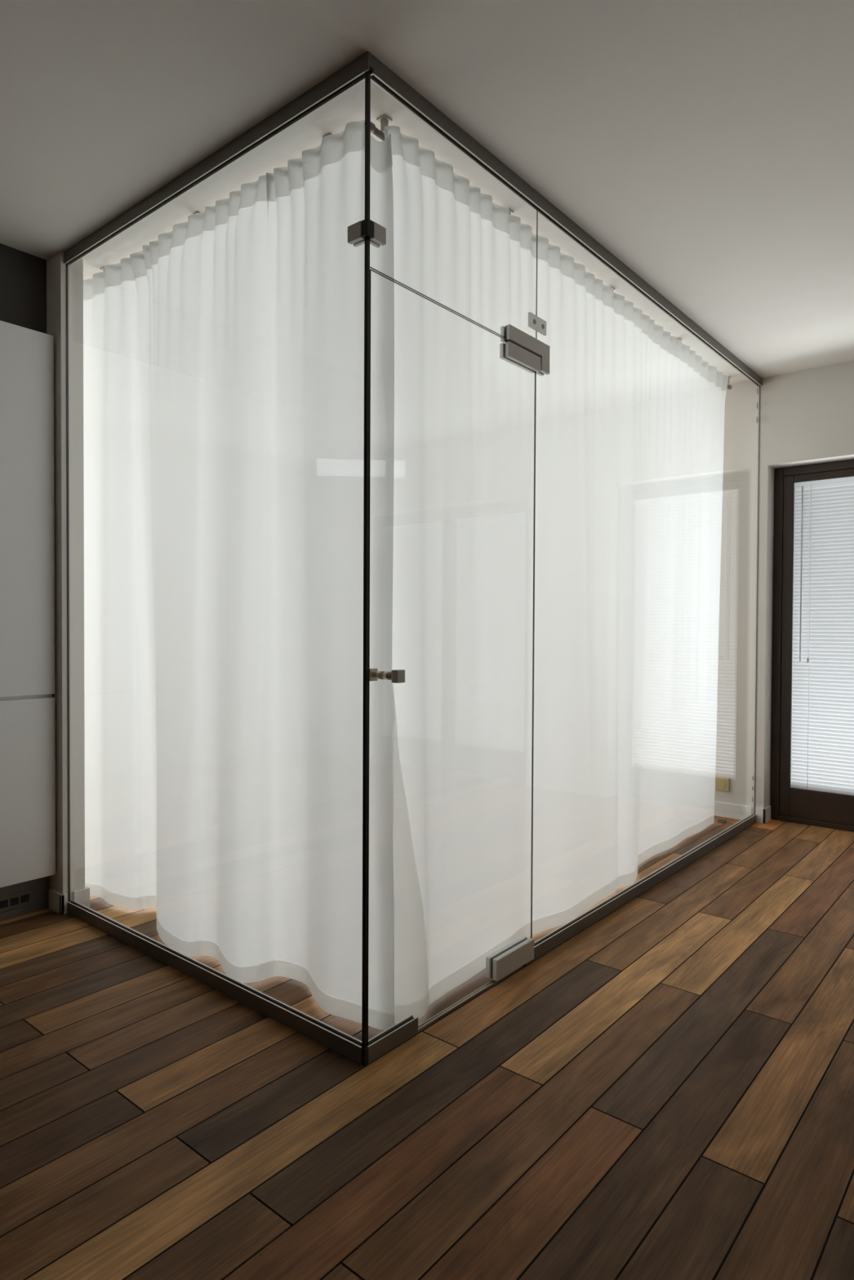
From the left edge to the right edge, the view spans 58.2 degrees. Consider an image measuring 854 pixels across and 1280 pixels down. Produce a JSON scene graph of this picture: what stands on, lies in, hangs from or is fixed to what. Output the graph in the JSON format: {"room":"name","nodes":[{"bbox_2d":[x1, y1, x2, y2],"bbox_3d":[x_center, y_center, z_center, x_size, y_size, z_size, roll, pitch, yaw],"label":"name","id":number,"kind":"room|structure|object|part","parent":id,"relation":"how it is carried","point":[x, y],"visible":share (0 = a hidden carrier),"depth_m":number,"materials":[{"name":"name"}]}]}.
{"room":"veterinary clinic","nodes":[
{"label":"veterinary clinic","id":0,"kind":"room"},
{"bbox_2d":[46,250,84,906],"bbox_3d":[-2.293,-0.231,3.746,2.380,2.550,0.087,1,1,40],"label":"wall","id":1,"kind":"structure","parent":0,"point":[55,267],"depth_m":2.98,"materials":[{"name":"paint"}]},
{"bbox_2d":[48,885,89,915],"bbox_3d":[-2.256,1.005,3.732,2.294,0.078,0.115,1,1,40],"label":"baseboard","id":2,"kind":"structure","parent":1,"relation":"attached to","point":[57,900],"depth_m":3.00,"materials":[{"name":"white paint"}]},
{"bbox_2d":[0,815,853,1279],"bbox_3d":[-0.766,1.158,1.063,8.200,0.120,8.860,1,1,40],"label":"floor","id":3,"kind":"structure","parent":0,"point":[665,1091],"depth_m":1.80,"materials":[{"name":"brown wood"}]},
{"bbox_2d":[0,320,55,920],"bbox_3d":[-1.876,-0.057,2.943,0.623,2.234,0.602,1,1,40],"label":"tall cabinet","id":4,"kind":"object","parent":3,"relation":"on","point":[27,536],"visible":1,"depth_m":2.90,"materials":[{"name":"white paint"}]},
{"bbox_2d":[0,889,31,912],"bbox_3d":[-1.663,1.000,2.827,0.005,0.058,0.390,1,1,40],"label":"vent grille","id":5,"kind":"object","parent":4,"relation":"attached to","point":[11,900],"depth_m":2.93,"materials":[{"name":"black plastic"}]},
{"bbox_3d":[-1.642,-0.479,2.743,0.020,1.382,0.602,1,1,40],"label":"cabinet door","id":6,"kind":"part","parent":4,"relation":"part of","materials":[{"name":"white paint"}]},
{"bbox_3d":[-1.647,0.572,2.762,0.020,0.692,0.602,1,1,40],"label":"cabinet door","id":7,"kind":"part","parent":4,"relation":"part of","materials":[{"name":"white paint"}]},
{"bbox_2d":[63,50,374,1066],"bbox_3d":[-0.768,-0.202,2.453,1.620,2.550,0.024,1,1,40],"label":"glass wall","id":8,"kind":"structure","parent":3,"relation":"on","point":[357,71],"depth_m":2.16,"materials":[{"name":"clear glass"},{"name":"dark anodised aluminium"},{"name":"black silicone"}]},
{"bbox_3d":[-0.779,1.051,2.479,1.605,0.045,0.024,1,1,40],"label":"rail","id":9,"kind":"part","parent":8,"relation":"part of","materials":[{"name":"metal"}]},
{"bbox_3d":[-0.762,-1.454,2.431,1.619,0.045,0.024,1,1,40],"label":"rail","id":10,"kind":"part","parent":8,"relation":"part of","materials":[{"name":"metal"}]},
{"bbox_2d":[361,56,761,1064],"bbox_3d":[0.875,-0.206,3.181,0.035,2.550,3.216,1,1,40],"label":"glass wall","id":11,"kind":"structure","parent":3,"relation":"on","point":[384,77],"depth_m":2.62,"materials":[{"name":"clear glass"},{"name":"dark anodised aluminium"}]},
{"bbox_2d":[347,217,386,248],"bbox_3d":[-0.153,-1.030,1.954,0.071,0.041,0.069,1,1,40],"label":"clamp","id":12,"kind":"object","parent":11,"relation":"attached to","point":[357,232],"visible":0.96,"depth_m":1.93,"materials":[{"name":"metal"}]},
{"bbox_3d":[-0.180,-1.030,1.940,0.047,0.041,0.014,1,1,40],"label":"plate","id":13,"kind":"part","parent":12,"relation":"part of","materials":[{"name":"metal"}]},
{"bbox_3d":[-0.171,-1.031,1.957,0.039,0.041,0.011,1,1,40],"label":"plate","id":14,"kind":"part","parent":12,"relation":"part of","materials":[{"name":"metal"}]},
{"bbox_3d":[-0.136,-1.030,1.960,0.011,0.041,0.037,1,1,40],"label":"plate","id":15,"kind":"part","parent":12,"relation":"part of","materials":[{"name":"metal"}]},
{"bbox_3d":[-0.124,-1.030,1.945,0.014,0.041,0.045,1,1,40],"label":"plate","id":16,"kind":"part","parent":12,"relation":"part of","materials":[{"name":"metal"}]},
{"bbox_3d":[-0.096,1.062,2.042,0.024,0.045,0.197,1,1,40],"label":"rail","id":17,"kind":"part","parent":11,"relation":"part of","materials":[{"name":"metal"}]},
{"bbox_3d":[0.109,-1.190,2.237,0.006,0.488,0.796,1,1,40],"label":"transom pane","id":18,"kind":"part","parent":11,"relation":"part of","materials":[{"name":"clear glass"}]},
{"bbox_2d":[366,269,540,1046],"bbox_3d":[0.105,0.070,2.261,0.118,2.022,0.794,1,1,40],"label":"door","id":19,"kind":"structure","parent":11,"relation":"in","point":[514,955],"depth_m":2.41,"materials":[{"name":"glass"}]},
{"bbox_3d":[-0.148,0.092,2.033,0.021,0.033,0.030,1,1,40],"label":"knob","id":20,"kind":"part","parent":19,"relation":"part of","materials":[{"name":"silver metal"}]},
{"bbox_3d":[-0.127,0.092,2.015,0.035,0.022,0.022,1,1,40],"label":"knob stem","id":21,"kind":"part","parent":19,"relation":"part of","materials":[{"name":"silver metal"}]},
{"bbox_3d":[-0.095,0.093,1.989,0.035,0.022,0.022,1,1,40],"label":"knob stem","id":22,"kind":"part","parent":19,"relation":"part of","materials":[{"name":"silver metal"}]},
{"bbox_3d":[-0.074,0.093,1.971,0.021,0.033,0.030,1,1,40],"label":"knob","id":23,"kind":"part","parent":19,"relation":"part of","materials":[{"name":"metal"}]},
{"bbox_3d":[0.365,-1.046,2.538,0.008,0.046,0.104,1,1,40],"label":"joint plate","id":24,"kind":"part","parent":11,"relation":"part of","materials":[{"name":"grey metal"}]},
{"bbox_3d":[0.884,-1.459,3.163,0.024,0.045,3.204,1,1,40],"label":"rail","id":25,"kind":"part","parent":11,"relation":"part of","materials":[{"name":"metal"}]},
{"bbox_3d":[1.124,1.042,3.510,0.024,0.045,2.417,1,1,40],"label":"rail","id":26,"kind":"part","parent":11,"relation":"part of","materials":[{"name":"metal"}]},
{"bbox_3d":[1.131,-0.211,3.489,0.006,2.482,2.411,1,1,40],"label":"glass pane","id":27,"kind":"part","parent":11,"relation":"part of","materials":[{"name":"clear glass"}]},
{"bbox_2d":[717,818,726,822],"bbox_3d":[1.708,1.042,4.430,0.042,0.017,0.059,1,1,40],"label":"metal clip","id":28,"kind":"object","parent":3,"relation":"on","point":[720,820],"visible":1,"depth_m":4.41,"materials":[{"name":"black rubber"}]},
{"bbox_2d":[0,0,853,384],"bbox_3d":[-0.738,-1.513,1.114,8.300,0.120,9.030,1,1,40],"label":"ceiling","id":29,"kind":"structure","parent":0,"point":[707,146],"depth_m":2.16,"materials":[{"name":"paint"}]},
{"bbox_2d":[0,243,46,333],"bbox_3d":[-2.343,-1.333,2.034,0.060,0.288,2.588,1,1,40],"label":"wall","id":30,"kind":"structure","parent":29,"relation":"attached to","point":[23,275],"depth_m":2.94,"materials":[{"name":"black paint"}]},
{"bbox_2d":[100,133,332,271],"bbox_3d":[-0.810,-1.449,2.682,1.633,0.063,0.032,1,1,40],"label":"curtain rod","id":31,"kind":"object","parent":29,"relation":"attached to","point":[101,268],"visible":0.09,"depth_m":2.65,"materials":[{"name":"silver metal"}]},
{"bbox_2d":[83,119,395,1030],"bbox_3d":[-0.783,-0.196,2.636,1.791,2.518,0.156,1,1,43],"label":"sheer curtain","id":32,"kind":"object","parent":31,"relation":"hanging from","point":[224,356],"visible":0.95,"depth_m":2.40,"materials":[{"name":"white fabric"}]},
{"bbox_2d":[363,114,732,390],"bbox_3d":[0.786,-1.452,3.254,0.032,0.063,2.980,1,1,40],"label":"curtain rod","id":33,"kind":"object","parent":29,"relation":"attached to","point":[384,120],"visible":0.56,"depth_m":2.15,"materials":[{"name":"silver metal"}]},
{"bbox_2d":[383,125,728,1023],"bbox_3d":[0.770,-0.199,3.216,0.095,2.518,2.809,1,1,38],"label":"sheer curtain","id":34,"kind":"object","parent":33,"relation":"hanging from","point":[629,420],"visible":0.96,"depth_m":2.74,"materials":[{"name":"white fabric"}]},
{"bbox_2d":[714,360,853,815],"bbox_3d":[2.085,-0.223,4.462,8.200,2.550,0.300,1,1,40],"label":"wall","id":35,"kind":"structure","parent":0,"point":[806,416],"depth_m":4.44,"materials":[{"name":"paint"}]},
{"bbox_2d":[715,776,729,791],"bbox_3d":[1.752,0.854,4.548,0.081,0.081,0.015,1,1,40],"label":"wall socket","id":36,"kind":"object","parent":35,"relation":"attached to","point":[722,784],"visible":1,"depth_m":4.54,"materials":[{"name":"beige plastic"}]},
{"bbox_2d":[755,805,770,823],"bbox_3d":[1.953,1.009,4.449,0.049,0.085,0.114,1,1,40],"label":"baseboard","id":37,"kind":"structure","parent":35,"relation":"attached to","point":[762,815],"depth_m":4.41,"materials":[{"name":"white paint"}]},
{"bbox_2d":[770,459,853,831],"bbox_3d":[2.382,0.033,4.237,0.872,2.048,0.090,1,1,40],"label":"door","id":38,"kind":"structure","parent":35,"relation":"in","point":[793,805],"depth_m":4.44,"materials":[{"name":"brown wood"}]},
{"bbox_2d":[790,476,853,795],"bbox_3d":[2.363,-0.020,4.213,0.663,1.757,0.039,1,1,40],"label":"blind","id":39,"kind":"object","parent":38,"relation":"attached to","point":[823,636],"visible":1,"depth_m":4.33,"materials":[{"name":"white plastic"}]},
{"bbox_3d":[2.169,-0.386,4.352,0.002,0.980,0.002,0,1,-5],"label":"pull cord","id":40,"kind":"part","parent":39,"relation":"part of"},
{"bbox_3d":[2.174,-0.018,4.359,0.002,1.727,0.002,1,1,40],"label":"ladder cord","id":41,"kind":"part","parent":39,"relation":"part of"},
{"bbox_3d":[2.363,0.851,4.233,0.663,0.014,0.022,1,1,40],"label":"rail","id":42,"kind":"part","parent":39,"relation":"part of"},
{"bbox_3d":[-2.134,-0.265,5.721,0.100,2.550,3.155,1,1,40],"label":"wall","id":43,"kind":"structure","parent":0,"visible":0},
{"bbox_2d":[714,800,751,820],"bbox_3d":[0.392,0.980,5.681,3.874,0.085,0.014,1,1,40],"label":"baseboard","id":44,"kind":"structure","parent":43,"relation":"attached to","point":[726,810],"depth_m":4.51,"materials":[{"name":"white paint"}]}
]}

